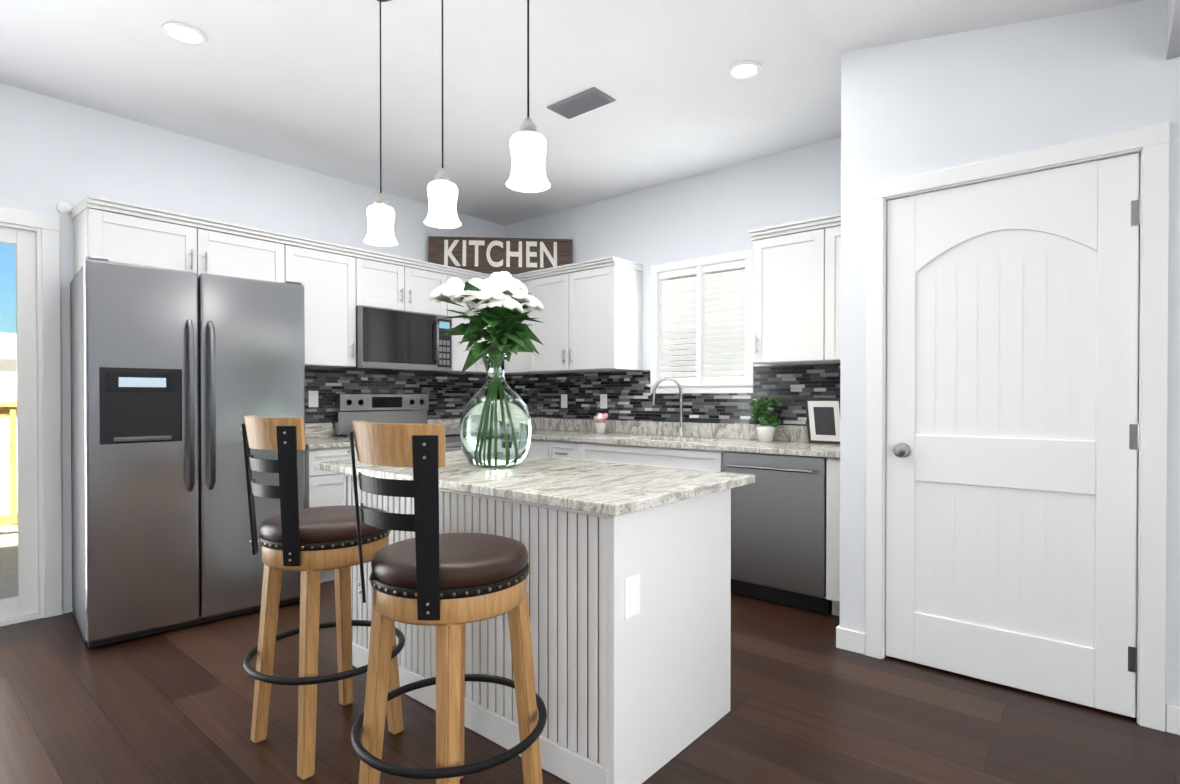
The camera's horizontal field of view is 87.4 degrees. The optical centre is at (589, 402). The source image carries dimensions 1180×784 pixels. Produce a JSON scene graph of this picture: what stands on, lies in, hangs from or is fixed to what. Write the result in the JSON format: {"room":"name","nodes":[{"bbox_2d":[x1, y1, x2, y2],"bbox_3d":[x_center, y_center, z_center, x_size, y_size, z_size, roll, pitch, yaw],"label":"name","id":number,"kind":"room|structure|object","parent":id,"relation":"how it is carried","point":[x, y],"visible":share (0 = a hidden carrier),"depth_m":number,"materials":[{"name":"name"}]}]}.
{"room":"kitchen","nodes":[
{"label":"kitchen","id":0,"kind":"room"},
{"bbox_2d":[0,83,504,613],"bbox_3d":[-3.066,-0.238,3.120,0.120,2.750,7.170,0,1,40],"label":"wall","id":1,"kind":"structure","parent":0,"point":[54,153],"depth_m":3.61,"materials":[{"name":"paint"}]},
{"bbox_2d":[0,207,61,626],"bbox_3d":[-3.497,0.081,2.600,0.136,2.120,1.935,0,1,40],"label":"door frame","id":2,"kind":"structure","parent":1,"relation":"attached to","point":[46,228],"depth_m":3.24,"materials":[{"name":"white wood"}]},
{"bbox_2d":[56,202,71,214],"bbox_3d":[-2.819,-1.039,3.311,0.038,0.070,0.068,0,1,40],"label":"sensor","id":3,"kind":"object","parent":1,"relation":"attached to","point":[64,208],"visible":0.98,"depth_m":3.30,"materials":[{"name":"white plastic"}]},
{"bbox_2d":[71,199,286,282],"bbox_3d":[-2.350,-0.847,3.602,0.337,0.320,0.973,0,1,40],"label":"upper cabinet","id":4,"kind":"object","parent":1,"relation":"attached to","point":[126,235],"depth_m":3.40,"materials":[{"name":"white wood"}]},
{"bbox_2d":[287,239,358,367],"bbox_3d":[-1.883,-0.626,4.157,0.337,0.770,0.475,0,1,40],"label":"upper cabinet","id":5,"kind":"object","parent":1,"relation":"attached to","point":[340,283],"depth_m":4.08,"materials":[{"name":"white wood"}]},
{"bbox_2d":[305,418,460,437],"bbox_3d":[-1.466,0.194,4.904,0.019,0.099,2.137,0,1,40],"label":"countertop","id":6,"kind":"structure","parent":1,"relation":"attached to","point":[312,430],"depth_m":4.41,"materials":[{"name":"beige stone"}]},
{"bbox_2d":[359,251,450,315],"bbox_3d":[-1.484,-0.840,4.627,0.337,0.350,0.760,0,1,40],"label":"upper cabinet","id":7,"kind":"object","parent":1,"relation":"attached to","point":[398,284],"depth_m":4.49,"materials":[{"name":"white wood"}]},
{"bbox_2d":[333,305,451,372],"bbox_3d":[-1.442,-0.446,4.594,0.448,0.429,0.752,0,1,40],"label":"microwave","id":8,"kind":"object","parent":7,"relation":"attached to","point":[391,340],"visible":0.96,"depth_m":4.42,"materials":[{"name":"silver metal"}]},
{"bbox_2d":[428,236,571,273],"bbox_3d":[-0.729,-1.201,5.066,1.170,0.296,0.054,0,0,-5],"label":"kitchen sign","id":9,"kind":"object","parent":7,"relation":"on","point":[493,255],"visible":0.92,"depth_m":5.06,"materials":[{"name":"brown wood"}]},
{"bbox_2d":[305,368,504,436],"bbox_3d":[-1.477,-0.001,4.902,0.009,0.590,2.130,0,1,40],"label":"tile backsplash","id":10,"kind":"structure","parent":1,"relation":"attached to","point":[449,393],"depth_m":4.83,"materials":[{"name":"tile"}]},
{"bbox_2d":[308,391,317,406],"bbox_3d":[-1.943,-0.022,4.340,0.006,0.116,0.070,0,1,40],"label":"electrical outlet plate","id":11,"kind":"object","parent":10,"relation":"attached to","point":[312,398],"depth_m":4.33,"materials":[{"name":"white plastic"}]},
{"bbox_2d":[442,271,506,374],"bbox_3d":[-1.052,-0.634,5.141,0.337,0.770,0.580,0,1,40],"label":"upper cabinet","id":12,"kind":"object","parent":1,"relation":"attached to","point":[459,355],"depth_m":4.93,"materials":[{"name":"white wood"}]},
{"bbox_2d":[0,0,1147,225],"bbox_3d":[-0.213,-1.490,0.622,7.690,0.408,7.290,0,1,40],"label":"ceiling","id":13,"kind":"structure","parent":0,"point":[294,82],"depth_m":3.05,"materials":[{"name":"paint"}]},
{"bbox_2d":[162,21,206,44],"bbox_3d":[-1.764,-1.604,2.688,0.164,0.010,0.164,0,1,40],"label":"recessed light","id":14,"kind":"object","parent":13,"relation":"in","point":[184,33],"visible":0.98,"depth_m":2.69,"materials":[{"name":"white"}]},
{"bbox_2d":[364,0,397,245],"bbox_3d":[-0.814,-1.114,2.401,0.130,0.984,0.130,0,1,40],"label":"pendant light","id":15,"kind":"object","parent":13,"relation":"hanging from","point":[380,214],"visible":1,"depth_m":2.38,"materials":[{"name":"white glass"}]},
{"bbox_2d":[424,0,460,227],"bbox_3d":[-0.511,-1.112,2.140,0.130,0.984,0.130,0,1,40],"label":"pendant light","id":16,"kind":"object","parent":13,"relation":"hanging from","point":[442,191],"visible":1,"depth_m":2.11,"materials":[{"name":"white glass"}]},
{"bbox_2d":[506,0,549,191],"bbox_3d":[-0.175,-1.109,1.752,0.130,0.984,0.130,0,1,40],"label":"pendant light","id":17,"kind":"object","parent":13,"relation":"hanging from","point":[528,145],"visible":1,"depth_m":1.72,"materials":[{"name":"white glass"}]},
{"bbox_2d":[547,87,615,118],"bbox_3d":[-0.050,-1.606,3.336,0.340,0.016,0.180,0,1,40],"label":"ceiling vent","id":18,"kind":"object","parent":13,"relation":"in","point":[593,98],"visible":1,"depth_m":3.31,"materials":[{"name":"grey metal"}]},
{"bbox_2d":[727,61,761,79],"bbox_3d":[0.748,-1.606,2.992,0.164,0.010,0.164,0,1,40],"label":"recessed light","id":19,"kind":"object","parent":13,"relation":"in","point":[743,70],"visible":0.98,"depth_m":2.99,"materials":[{"name":"white"}]},
{"bbox_2d":[1166,0,1179,59],"bbox_3d":[0.123,-1.302,-0.276,0.255,0.270,6.109,0,1,40],"label":"header beam","id":20,"kind":"structure","parent":13,"relation":"attached to","point":[1173,29],"depth_m":2.02,"materials":[{"name":"paint"}]},
{"bbox_2d":[0,580,1179,783],"bbox_3d":[-0.213,1.206,0.643,7.690,0.100,7.290,0,1,40],"label":"floor","id":21,"kind":"structure","parent":0,"point":[810,703],"depth_m":2.21,"materials":[{"name":"brown wood"}]},
{"bbox_2d":[70,256,304,647],"bbox_3d":[-2.173,0.232,3.370,0.960,1.803,0.801,0,1,-44],"label":"refrigerator","id":22,"kind":"object","parent":21,"relation":"on","point":[177,376],"visible":0.96,"depth_m":3.04,"materials":[{"name":"grey metal"}]},
{"bbox_2d":[241,416,404,779],"bbox_3d":[-0.898,0.594,2.113,0.508,1.098,0.508,0,1,38],"label":"bar stool","id":23,"kind":"object","parent":21,"relation":"on","point":[311,543],"visible":0.9,"depth_m":1.94,"materials":[{"name":"brown wood"}]},
{"bbox_2d":[305,446,357,582],"bbox_3d":[-1.776,0.703,4.078,0.617,0.846,0.458,0,1,40],"label":"base cabinet","id":24,"kind":"object","parent":21,"relation":"on","point":[324,488],"depth_m":3.79,"materials":[{"name":"white wood"}]},
{"bbox_2d":[305,438,355,449],"bbox_3d":[-1.771,0.265,4.068,0.633,0.030,0.464,0,1,40],"label":"countertop","id":25,"kind":"structure","parent":24,"relation":"on","point":[313,443],"depth_m":3.85,"materials":[{"name":"beige stone"}]},
{"bbox_2d":[445,430,547,432],"bbox_3d":[-0.833,0.257,5.179,0.633,0.030,0.901,0,1,40],"label":"countertop","id":26,"kind":"structure","parent":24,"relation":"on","point":[457,431],"depth_m":5.24,"materials":[{"name":"beige stone"}]},
{"bbox_2d":[335,393,461,450],"bbox_3d":[-1.328,0.530,4.505,0.696,1.186,0.752,0,1,40],"label":"range oven","id":27,"kind":"object","parent":21,"relation":"on","point":[389,408],"visible":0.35,"depth_m":4.59,"materials":[{"name":"silver metal"}]},
{"bbox_2d":[346,421,546,783],"bbox_3d":[-0.370,0.597,1.654,0.508,1.098,0.508,0,1,35],"label":"bar stool","id":28,"kind":"object","parent":21,"relation":"on","point":[448,585],"visible":1,"depth_m":1.48,"materials":[{"name":"beige wood"}]},
{"bbox_2d":[527,438,546,456],"bbox_3d":[-0.280,0.697,4.901,0.569,0.846,0.617,0,1,40],"label":"base cabinet","id":29,"kind":"object","parent":21,"relation":"on","point":[537,448],"depth_m":4.59,"materials":[{"name":"white wood"}]},
{"bbox_2d":[344,474,730,783],"bbox_3d":[-0.282,0.716,2.498,1.519,0.846,0.704,0,1,40],"label":"kitchen island","id":30,"kind":"object","parent":21,"relation":"on","point":[628,585],"depth_m":1.94,"materials":[{"name":"white wood"}]},
{"bbox_2d":[314,450,754,517],"bbox_3d":[-0.301,0.279,2.470,1.667,0.030,0.830,0,1,40],"label":"island countertop","id":31,"kind":"structure","parent":30,"relation":"on","point":[608,489],"depth_m":2.10,"materials":[{"name":"beige stone"}]},
{"bbox_2d":[429,271,543,466],"bbox_3d":[-0.391,-0.142,2.570,0.443,0.807,0.504,0,1,40],"label":"vase","id":32,"kind":"object","parent":31,"relation":"on","point":[495,426],"visible":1,"depth_m":2.48,"materials":[{"name":"clear glass"}]},
{"bbox_2d":[547,442,570,458],"bbox_3d":[0.030,0.699,4.640,0.358,0.846,0.617,0,1,40],"label":"base cabinet","id":33,"kind":"object","parent":21,"relation":"on","point":[554,449],"depth_m":4.45,"materials":[{"name":"white wood"}]},
{"bbox_2d":[571,438,726,471],"bbox_3d":[0.523,0.702,4.223,1.165,0.846,0.617,0,1,40],"label":"base cabinet","id":34,"kind":"object","parent":21,"relation":"on","point":[705,460],"depth_m":3.95,"materials":[{"name":"white wood"}]},
{"bbox_2d":[531,430,839,457],"bbox_3d":[0.527,0.264,4.206,2.695,0.030,0.633,0,1,40],"label":"countertop","id":35,"kind":"structure","parent":34,"relation":"on","point":[750,445],"depth_m":3.85,"materials":[{"name":"beige stone"}]},
{"bbox_2d":[594,413,607,433],"bbox_3d":[0.083,0.162,4.800,0.104,0.162,0.103,0,1,40],"label":"flower pot","id":36,"kind":"object","parent":35,"relation":"on","point":[600,426],"visible":1,"depth_m":4.77,"materials":[{"name":"white ceramic"}]},
{"bbox_2d":[651,377,684,436],"bbox_3d":[0.569,0.033,4.405,0.177,0.426,0.219,0,1,40],"label":"faucet","id":37,"kind":"object","parent":35,"relation":"on","point":[680,427],"visible":1,"depth_m":4.39,"materials":[{"name":"silver metal"}]},
{"bbox_2d":[748,397,780,441],"bbox_3d":[1.109,0.107,3.944,0.206,0.286,0.184,0,1,40],"label":"plant pot","id":38,"kind":"object","parent":35,"relation":"on","point":[764,416],"visible":1,"depth_m":3.90,"materials":[{"name":"white ceramic"}]},
{"bbox_2d":[805,398,839,443],"bbox_3d":[1.413,0.112,3.715,0.220,0.279,0.082,0,1,40],"label":"framed picture","id":39,"kind":"object","parent":35,"relation":"on","point":[823,419],"visible":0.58,"depth_m":3.71,"materials":[{"name":"grey"}]},
{"bbox_2d":[723,451,831,613],"bbox_3d":[1.180,0.708,3.629,0.596,0.842,0.644,0,1,40],"label":"dishwasher","id":40,"kind":"object","parent":21,"relation":"on","point":[778,530],"visible":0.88,"depth_m":3.39,"materials":[{"name":"silver metal"}]},
{"bbox_2d":[505,137,840,425],"bbox_3d":[2.146,-0.239,3.332,7.570,2.750,0.120,0,1,40],"label":"wall","id":41,"kind":"structure","parent":0,"point":[720,211],"depth_m":4.41,"materials":[{"name":"paint"}]},
{"bbox_2d":[505,277,543,373],"bbox_3d":[-0.493,-0.635,5.253,0.362,0.770,0.336,0,1,40],"label":"upper cabinet","id":42,"kind":"object","parent":41,"relation":"attached to","point":[516,364],"depth_m":5.17,"materials":[{"name":"white wood"}]},
{"bbox_2d":[525,261,642,372],"bbox_3d":[-0.054,-0.632,4.883,0.897,0.770,0.336,0,1,40],"label":"upper cabinet","id":43,"kind":"object","parent":41,"relation":"attached to","point":[590,315],"depth_m":4.67,"materials":[{"name":"white wood"}]},
{"bbox_2d":[531,418,808,441],"bbox_3d":[0.491,0.196,4.638,3.308,0.099,0.019,0,1,40],"label":"backsplash","id":44,"kind":"structure","parent":41,"relation":"attached to","point":[691,430],"depth_m":4.50,"materials":[{"name":"beige stone"}]},
{"bbox_2d":[505,363,839,425],"bbox_3d":[0.487,-0.050,4.650,3.335,0.387,0.008,0,1,40],"label":"tile backsplash","id":45,"kind":"structure","parent":41,"relation":"attached to","point":[790,387],"depth_m":4.61,"materials":[{"name":"tile"}]},
{"bbox_2d":[561,394,566,407],"bbox_3d":[-0.219,-0.009,5.237,0.070,0.116,0.006,0,1,40],"label":"electrical outlet plate","id":46,"kind":"object","parent":45,"relation":"attached to","point":[563,396],"depth_m":5.23,"materials":[{"name":"white plastic"}]},
{"bbox_2d":[600,394,606,408],"bbox_3d":[0.110,-0.007,4.960,0.070,0.116,0.006,0,1,40],"label":"electrical outlet plate","id":47,"kind":"object","parent":45,"relation":"attached to","point":[603,397],"depth_m":4.96,"materials":[{"name":"white plastic"}]},
{"bbox_2d":[648,249,754,393],"bbox_3d":[0.811,-0.545,4.438,0.850,0.965,0.150,0,1,40],"label":"window","id":48,"kind":"structure","parent":41,"relation":"in","point":[699,264],"depth_m":4.40,"materials":[{"name":"white wood"}]},
{"bbox_2d":[660,260,744,384],"bbox_3d":[0.803,-0.547,4.429,0.696,0.833,0.050,0,1,40],"label":"window blinds","id":49,"kind":"object","parent":48,"relation":"attached to","point":[724,304],"visible":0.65,"depth_m":4.39,"materials":[{"name":"white plastic"}]},
{"bbox_2d":[750,225,808,364],"bbox_3d":[1.292,-0.623,3.746,0.491,0.770,0.336,0,1,40],"label":"upper cabinet","id":50,"kind":"object","parent":41,"relation":"attached to","point":[780,256],"depth_m":3.67,"materials":[{"name":"white wood"}]},
{"bbox_2d":[809,217,840,363],"bbox_3d":[1.521,-0.622,3.552,0.342,0.770,0.336,0,1,40],"label":"upper cabinet","id":51,"kind":"object","parent":41,"relation":"attached to","point":[824,236],"depth_m":3.50,"materials":[{"name":"white wood"}]},
{"bbox_2d":[840,0,1179,706],"bbox_3d":[2.768,-0.226,1.576,4.113,2.750,0.120,0,1,40],"label":"wall","id":52,"kind":"structure","parent":0,"point":[921,106],"depth_m":2.48,"materials":[{"name":"paint"}]},
{"bbox_2d":[836,625,860,648],"bbox_3d":[1.242,1.091,2.977,0.013,0.095,0.303,0,1,40],"label":"baseboard","id":53,"kind":"structure","parent":52,"relation":"attached to","point":[850,640],"depth_m":2.84,"materials":[{"name":"white wood"}]},
{"bbox_2d":[886,153,1139,717],"bbox_3d":[1.631,0.121,2.462,0.846,2.023,0.106,0,1,40],"label":"pantry door","id":54,"kind":"structure","parent":52,"relation":"in","point":[1012,441],"depth_m":2.44,"materials":[{"name":"white wood"}]},
{"bbox_2d":[865,122,1169,731],"bbox_3d":[1.661,0.087,2.504,0.990,2.110,0.137,0,1,40],"label":"door frame","id":55,"kind":"structure","parent":52,"relation":"attached to","point":[1153,141],"depth_m":2.19,"materials":[{"name":"white wood"}]},
{"bbox_2d":[1166,704,1179,734],"bbox_3d":[3.137,1.104,1.185,2.973,0.095,0.016,0,1,40],"label":"baseboard","id":56,"kind":"structure","parent":52,"relation":"attached to","point":[1172,712],"depth_m":2.13,"materials":[{"name":"white wood"}]},
{"label":"outside","id":57,"kind":"structure","parent":0,"visible":0},
{"bbox_2d":[0,402,17,598],"bbox_3d":[-4.841,0.620,3.467,3.029,1.310,7.000,0,1,40],"label":"deck","id":58,"kind":"object","parent":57,"point":[9,537],"depth_m":5.25,"materials":[{"name":"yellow wood"}]},
{"bbox_2d":[0,451,17,531],"bbox_3d":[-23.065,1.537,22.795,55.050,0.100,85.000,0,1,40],"label":"ground","id":59,"kind":"structure","parent":57,"point":[5,479],"depth_m":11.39,"materials":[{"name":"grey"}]},
{"bbox_2d":[0,333,16,451],"bbox_3d":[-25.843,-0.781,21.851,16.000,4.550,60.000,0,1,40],"label":"house","id":60,"kind":"structure","parent":59,"relation":"on","point":[8,377],"depth_m":24.73,"materials":[{"name":"white"}]},
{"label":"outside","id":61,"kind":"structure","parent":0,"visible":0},
{"bbox_2d":[670,269,744,377],"bbox_3d":[2.206,-0.312,6.911,3.714,3.840,3.131,0,1,40],"label":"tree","id":62,"kind":"object","parent":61,"point":[695,343],"depth_m":6.46,"materials":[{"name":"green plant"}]}
]}

